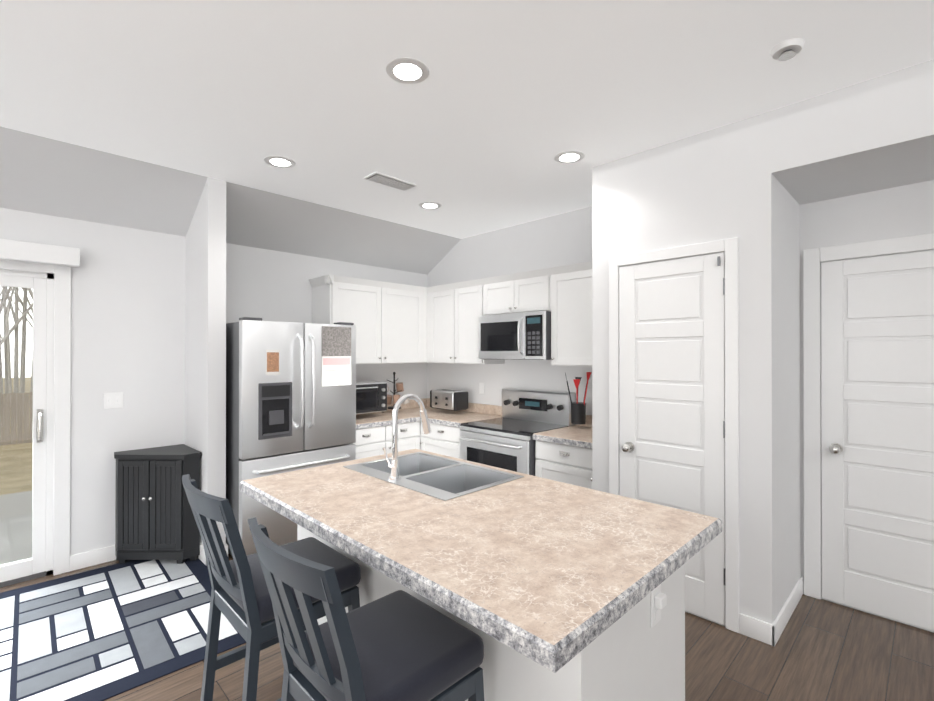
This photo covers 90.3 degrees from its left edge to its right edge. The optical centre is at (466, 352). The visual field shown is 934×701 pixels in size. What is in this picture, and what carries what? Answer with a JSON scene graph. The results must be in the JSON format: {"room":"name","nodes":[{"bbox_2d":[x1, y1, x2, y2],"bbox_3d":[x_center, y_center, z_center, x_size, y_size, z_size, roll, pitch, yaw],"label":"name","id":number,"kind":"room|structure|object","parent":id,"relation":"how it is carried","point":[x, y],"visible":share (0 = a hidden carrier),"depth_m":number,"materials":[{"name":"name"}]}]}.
{"room":"kitchen","nodes":[
{"label":"kitchen","id":0,"kind":"room"},
{"bbox_2d":[185,177,225,546],"bbox_3d":[-1.990,0.122,3.523,0.120,2.760,0.570,0,0,-45],"label":"wall","id":1,"kind":"structure","parent":0,"point":[205,369],"depth_m":3.35,"materials":[{"name":"paint"}]},
{"bbox_2d":[198,544,206,564],"bbox_3d":[-2.019,1.449,3.452,0.014,0.105,0.544,0,0,-45],"label":"baseboard","id":2,"kind":"structure","parent":1,"relation":"attached to","point":[202,557],"depth_m":3.31,"materials":[{"name":"white wood"}]},
{"bbox_2d":[0,208,426,554],"bbox_3d":[-2.843,0.266,3.159,6.840,2.470,0.120,0,0,-45],"label":"wall","id":3,"kind":"structure","parent":0,"point":[128,293],"depth_m":3.45,"materials":[{"name":"paint"}]},
{"bbox_2d":[0,269,53,586],"bbox_3d":[-3.440,0.478,2.525,1.800,2.040,0.143,0,0,-45],"label":"sliding glass door","id":4,"kind":"structure","parent":3,"relation":"in","point":[39,564],"depth_m":3.09,"materials":[{"name":"white plastic"}]},
{"bbox_2d":[0,260,70,574],"bbox_3d":[-3.417,0.441,2.502,1.950,2.115,0.036,0,0,-45],"label":"door frame","id":5,"kind":"structure","parent":3,"relation":"attached to","point":[62,391],"depth_m":3.15,"materials":[{"name":"white wood"}]},
{"bbox_2d":[0,239,79,266],"bbox_3d":[-3.369,-0.647,2.469,2.015,0.120,0.083,0,0,-45],"label":"blind valance","id":6,"kind":"object","parent":3,"relation":"attached to","point":[20,251],"visible":1,"depth_m":3.01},
{"bbox_2d":[70,545,115,570],"bbox_3d":[-2.476,1.449,3.424,0.700,0.105,0.017,0,0,-45],"label":"baseboard","id":7,"kind":"structure","parent":3,"relation":"attached to","point":[102,555],"depth_m":3.26,"materials":[{"name":"white wood"}]},
{"bbox_2d":[103,392,122,408],"bbox_3d":[-2.553,0.349,3.353,0.115,0.115,0.012,0,0,-45],"label":"light switch","id":8,"kind":"object","parent":3,"relation":"attached to","point":[113,400],"visible":1,"depth_m":3.35,"materials":[{"name":"white plastic"}]},
{"bbox_2d":[311,277,375,363],"bbox_3d":[-1.139,-0.264,4.513,0.601,0.760,0.366,0,0,-45],"label":"upper cabinet","id":9,"kind":"object","parent":3,"relation":"attached to","point":[333,301],"depth_m":4.36,"materials":[{"name":"white wood"}]},
{"bbox_2d":[365,398,425,413],"bbox_3d":[-0.967,0.585,4.925,1.441,0.096,0.021,0,0,-45],"label":"backsplash","id":10,"kind":"structure","parent":3,"relation":"attached to","point":[412,402],"depth_m":5.21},
{"bbox_2d":[376,285,427,363],"bbox_3d":[-0.760,-0.263,4.856,0.657,0.760,0.417,0,0,-45],"label":"upper cabinet","id":11,"kind":"object","parent":3,"relation":"attached to","point":[395,323],"depth_m":4.73,"materials":[{"name":"white wood"}]},
{"bbox_2d":[348,469,447,508],"bbox_3d":[-0.345,0.608,2.097,0.001,0.050,0.735,0,0,-45],"label":"countertop","id":12,"kind":"structure","parent":0,"relation":"attached to","point":[411,493],"depth_m":1.96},
{"bbox_2d":[0,553,933,700],"bbox_3d":[-0.391,1.522,0.699,6.840,0.060,7.060,0,0,-45],"label":"floor","id":13,"kind":"structure","parent":0,"point":[823,650],"depth_m":2.22,"materials":[{"name":"brown wood"}]},
{"bbox_2d":[0,558,245,700],"bbox_3d":[-2.305,1.495,2.368,1.975,0.006,1.620,0,0,-45],"label":"rug","id":14,"kind":"object","parent":13,"relation":"on","point":[103,633],"visible":0.92,"depth_m":2.49,"materials":[{"name":"fabric"}]},
{"bbox_2d":[114,444,200,563],"bbox_3d":[-2.235,1.108,3.343,0.460,0.772,0.460,0,0,-45],"label":"base cabinet","id":15,"kind":"object","parent":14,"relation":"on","point":[154,518],"visible":0.98,"depth_m":3.27,"materials":[{"name":"grey wood"}]},
{"bbox_2d":[182,474,360,700],"bbox_3d":[-0.723,0.969,1.719,0.552,1.038,0.427,0,0,-45],"label":"bar stool","id":16,"kind":"object","parent":13,"relation":"on","point":[240,600],"visible":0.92,"depth_m":1.57,"materials":[{"name":"grey wood"}]},
{"bbox_2d":[226,317,355,555],"bbox_3d":[-1.478,0.630,3.765,0.900,1.745,0.848,0,0,-45],"label":"fridge","id":17,"kind":"object","parent":13,"relation":"on","point":[290,396],"visible":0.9,"depth_m":3.41,"materials":[{"name":"silver metal"}]},
{"bbox_2d":[248,517,483,700],"bbox_3d":[-0.270,0.968,1.266,0.552,1.038,0.427,0,0,-45],"label":"bar stool","id":18,"kind":"object","parent":13,"relation":"on","point":[399,645],"visible":1,"depth_m":1.19,"materials":[{"name":"grey wood"}]},
{"bbox_2d":[354,426,377,458],"bbox_3d":[-1.095,1.092,4.384,0.487,0.826,0.605,0,0,-45],"label":"base cabinet","id":19,"kind":"object","parent":13,"relation":"on","point":[366,442],"depth_m":4.16,"materials":[{"name":"laminate"}]},
{"bbox_2d":[378,418,420,454],"bbox_3d":[-0.817,1.093,4.612,0.477,0.826,0.674,0,0,-45],"label":"base cabinet","id":20,"kind":"object","parent":13,"relation":"on","point":[407,431],"depth_m":4.42,"materials":[{"name":"laminate"}]},
{"bbox_2d":[418,422,459,458],"bbox_3d":[-0.055,1.093,4.564,0.658,0.826,0.645,0,0,-45],"label":"base cabinet","id":21,"kind":"object","parent":13,"relation":"on","point":[443,439],"depth_m":4.36,"materials":[{"name":"laminate"}]},
{"bbox_2d":[356,406,453,429],"bbox_3d":[-0.756,0.656,4.713,1.441,0.048,0.621,0,0,-45],"label":"countertop","id":22,"kind":"structure","parent":21,"relation":"on","point":[363,421],"depth_m":4.56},
{"bbox_2d":[356,381,386,413],"bbox_3d":[-1.033,0.442,4.488,0.440,0.296,0.356,0,0,-45],"label":"toaster oven","id":23,"kind":"object","parent":22,"relation":"on","point":[371,396],"visible":0.65,"depth_m":4.41,"materials":[{"name":"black metal"}]},
{"bbox_2d":[387,372,409,408],"bbox_3d":[-0.761,0.399,4.877,0.289,0.385,0.313,0,0,-45],"label":"mug tree","id":24,"kind":"object","parent":22,"relation":"on","point":[399,387],"visible":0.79,"depth_m":4.86,"materials":[{"name":"black metal"}]},
{"bbox_2d":[430,389,467,410],"bbox_3d":[-0.194,0.495,4.842,0.212,0.194,0.400,0,0,-45],"label":"toaster","id":25,"kind":"object","parent":22,"relation":"on","point":[451,400],"visible":1,"depth_m":4.73,"materials":[{"name":"silver metal"}]},
{"bbox_2d":[427,410,501,425],"bbox_3d":[-0.032,0.656,4.568,0.621,0.048,0.616,0,0,-45],"label":"countertop","id":26,"kind":"structure","parent":21,"relation":"on","point":[461,416],"depth_m":4.49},
{"bbox_2d":[240,453,721,700],"bbox_3d":[-0.070,1.062,1.865,1.020,0.868,1.704,0,0,-45],"label":"kitchen island","id":27,"kind":"object","parent":13,"relation":"on","point":[542,588],"depth_m":1.39,"materials":[{"name":"stone"}]},
{"bbox_2d":[343,452,523,500],"bbox_3d":[-0.181,0.678,2.261,0.500,0.198,0.770,0,0,-45],"label":"sink","id":28,"kind":"object","parent":27,"relation":"in","point":[441,478],"visible":0.56,"depth_m":2.33,"materials":[{"name":"silver metal"}]},
{"bbox_2d":[383,394,430,480],"bbox_3d":[-0.276,0.386,2.189,0.240,0.384,0.091,0,0,-45],"label":"faucet","id":29,"kind":"object","parent":28,"relation":"on","point":[393,465],"visible":1,"depth_m":2.11,"materials":[{"name":"silver metal"}]},
{"bbox_2d":[651,584,666,627],"bbox_3d":[0.614,0.812,1.478,0.070,0.115,0.030,0,0,-45],"label":"outlet","id":30,"kind":"object","parent":27,"relation":"attached to","point":[658,600],"visible":0.94,"depth_m":1.47,"materials":[{"name":"white plastic"}]},
{"bbox_2d":[459,388,574,475],"bbox_3d":[0.412,0.927,4.033,0.731,1.152,0.756,0,0,-45],"label":"range","id":31,"kind":"object","parent":13,"relation":"on","point":[506,441],"visible":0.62,"depth_m":3.97,"materials":[{"name":"silver metal"}]},
{"bbox_2d":[533,438,592,488],"bbox_3d":[0.930,1.089,3.615,0.605,0.826,0.550,0,0,-45],"label":"base cabinet","id":32,"kind":"object","parent":13,"relation":"on","point":[564,455],"depth_m":3.40,"materials":[{"name":"laminate"}]},
{"bbox_2d":[534,426,591,449],"bbox_3d":[0.924,0.652,3.611,0.621,0.048,0.550,0,0,-45],"label":"countertop","id":33,"kind":"structure","parent":32,"relation":"on","point":[571,435],"depth_m":3.50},
{"bbox_2d":[565,372,591,423],"bbox_3d":[0.923,0.374,3.824,0.176,0.427,0.224,0,0,-45],"label":"utensil crock","id":34,"kind":"object","parent":33,"relation":"on","point":[578,412],"visible":1,"depth_m":3.78,"materials":[{"name":"black ceramic"}]},
{"bbox_2d":[0,0,933,274],"bbox_3d":[-0.391,-1.115,0.708,6.840,0.507,7.060,0,0,-45],"label":"ceiling","id":35,"kind":"structure","parent":0,"point":[146,114],"depth_m":2.27,"materials":[{"name":"paint"}]},
{"bbox_2d":[264,156,295,167],"bbox_3d":[-1.216,-1.236,3.022,0.194,0.005,0.194,0,0,-45],"label":"recessed light","id":36,"kind":"object","parent":35,"relation":"in","point":[280,161],"visible":1,"depth_m":3.01,"materials":[{"name":"white"}]},
{"bbox_2d":[364,172,416,190],"bbox_3d":[-0.551,-1.230,3.360,0.360,0.016,0.160,0,0,-45],"label":"ceiling vent","id":37,"kind":"object","parent":35,"relation":"in","point":[389,181],"visible":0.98,"depth_m":3.33,"materials":[{"name":"white metal"}]},
{"bbox_2d":[385,57,429,83],"bbox_3d":[-0.263,-1.240,2.052,0.194,0.005,0.194,0,0,-45],"label":"recessed light","id":38,"kind":"object","parent":35,"relation":"in","point":[405,70],"visible":1,"depth_m":2.04,"materials":[{"name":"white"}]},
{"bbox_2d":[419,202,441,208],"bbox_3d":[-0.311,-1.233,3.912,0.194,0.005,0.194,0,0,-45],"label":"recessed light","id":39,"kind":"object","parent":35,"relation":"in","point":[429,205],"visible":1,"depth_m":3.90,"materials":[{"name":"white"}]},
{"bbox_2d":[554,150,584,163],"bbox_3d":[0.650,-1.237,2.949,0.194,0.005,0.194,0,0,-45],"label":"recessed light","id":40,"kind":"object","parent":35,"relation":"in","point":[567,157],"visible":1,"depth_m":2.94,"materials":[{"name":"white"}]},
{"bbox_2d":[770,38,804,60],"bbox_3d":[1.307,-1.225,1.895,0.116,0.036,0.116,0,0,-45],"label":"smoke detector","id":41,"kind":"object","parent":35,"relation":"attached to","point":[788,49],"visible":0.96,"depth_m":1.87,"materials":[{"name":"white plastic"}]},
{"bbox_2d":[427,180,933,631],"bbox_3d":[2.029,0.120,3.035,0.120,2.760,6.940,0,0,-45],"label":"wall","id":42,"kind":"structure","parent":0,"point":[563,239],"depth_m":4.11,"materials":[{"name":"paint"}]},
{"bbox_2d":[424,285,459,363],"bbox_3d":[-0.171,-0.263,4.891,0.367,0.760,0.508,0,0,-45],"label":"upper cabinet","id":43,"kind":"object","parent":42,"relation":"attached to","point":[442,331],"depth_m":4.78,"materials":[{"name":"white wood"}]},
{"bbox_2d":[479,383,483,393],"bbox_3d":[0.154,0.374,4.823,0.006,0.115,0.070,0,0,-45],"label":"outlet","id":44,"kind":"object","parent":42,"relation":"attached to","point":[481,388],"visible":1,"depth_m":4.82,"materials":[{"name":"white plastic"}]},
{"bbox_2d":[460,281,504,363],"bbox_3d":[0.102,-0.264,4.654,0.315,0.760,0.453,0,0,-45],"label":"upper cabinet","id":45,"kind":"object","parent":42,"relation":"attached to","point":[471,296],"depth_m":4.50,"materials":[{"name":"white wood"}]},
{"bbox_2d":[484,277,507,315],"bbox_3d":[0.414,-0.492,4.343,0.315,0.305,0.429,0,0,-45],"label":"upper cabinet","id":46,"kind":"object","parent":42,"relation":"attached to","point":[495,292],"depth_m":4.27,"materials":[{"name":"white wood"}]},
{"bbox_2d":[426,398,591,425],"bbox_3d":[0.437,0.584,4.524,0.020,0.096,2.531,0,0,-45],"label":"backsplash","id":47,"kind":"structure","parent":42,"relation":"attached to","point":[478,408],"depth_m":4.75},
{"bbox_2d":[508,273,551,313],"bbox_3d":[0.646,-0.493,4.111,0.315,0.305,0.435,0,0,-45],"label":"upper cabinet","id":48,"kind":"object","parent":42,"relation":"attached to","point":[532,293],"depth_m":3.99,"materials":[{"name":"white wood"}]},
{"bbox_2d":[479,311,550,359],"bbox_3d":[0.485,-0.137,4.180,0.442,0.402,0.746,0,0,-45],"label":"microwave","id":49,"kind":"object","parent":48,"relation":"attached to","point":[521,336],"visible":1,"depth_m":4.01,"materials":[{"name":"silver metal"}]},
{"bbox_2d":[551,265,591,366],"bbox_3d":[1.013,-0.267,3.742,0.315,0.760,0.605,0,0,-45],"label":"upper cabinet","id":50,"kind":"object","parent":42,"relation":"attached to","point":[571,315],"depth_m":3.70,"materials":[{"name":"white wood"}]},
{"bbox_2d":[803,233,933,599],"bbox_3d":[2.438,0.432,2.527,0.017,2.133,0.993,0,0,-45],"label":"door frame","id":51,"kind":"structure","parent":42,"relation":"attached to","point":[813,258],"depth_m":2.83,"materials":[{"name":"white wood"}]},
{"bbox_2d":[821,250,933,630],"bbox_3d":[2.413,0.471,2.502,0.085,2.030,0.815,0,0,-45],"label":"door","id":52,"kind":"structure","parent":42,"relation":"in","point":[877,388],"depth_m":2.63,"materials":[{"name":"white wood"}]},
{"bbox_2d":[592,111,800,625],"bbox_3d":[1.460,0.120,3.004,0.730,2.760,1.025,0,0,-45],"label":"wall","id":53,"kind":"structure","parent":0,"point":[720,183],"depth_m":2.56,"materials":[{"name":"paint"}]},
{"bbox_2d":[619,253,724,624],"bbox_3d":[1.165,0.472,2.718,0.085,2.030,0.616,0,0,-45],"label":"pantry door","id":54,"kind":"structure","parent":53,"relation":"in","point":[672,383],"depth_m":2.70,"materials":[{"name":"white wood"}]},
{"bbox_2d":[609,237,738,632],"bbox_3d":[1.188,0.443,2.745,0.017,2.113,0.748,0,0,-45],"label":"door frame","id":55,"kind":"structure","parent":53,"relation":"attached to","point":[729,247],"depth_m":2.51,"materials":[{"name":"white wood"}]},
{"bbox_2d":[764,576,803,645],"bbox_3d":[1.815,1.446,2.634,0.744,0.105,0.038,0,0,-45],"label":"baseboard","id":56,"kind":"structure","parent":53,"relation":"attached to","point":[772,632],"depth_m":2.50,"materials":[{"name":"white wood"}]},
{"bbox_2d":[771,59,933,204],"bbox_3d":[2.259,-1.093,2.208,0.730,0.340,1.237,0,0,-45],"label":"wall","id":57,"kind":"structure","parent":0,"point":[873,134],"depth_m":2.22,"materials":[{"name":"paint"}]},
{"label":"outside","id":58,"kind":"structure","parent":0,"visible":0},
{"bbox_2d":[0,286,32,377],"bbox_3d":[-45.946,-26.796,60.155,100.000,63.000,0.001,0,0,-45],"label":"sky","id":59,"kind":"structure","parent":58,"point":[29,329],"depth_m":53.99,"materials":[{"name":"white"}]},
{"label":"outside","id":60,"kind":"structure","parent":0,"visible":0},
{"bbox_2d":[0,286,32,564],"bbox_3d":[-93.418,-5.259,93.471,80.000,17.665,255.655,0,0,-45],"label":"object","id":61,"kind":"object","parent":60,"point":[9,532],"depth_m":14.47,"materials":[{"name":"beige plant"}]}
]}

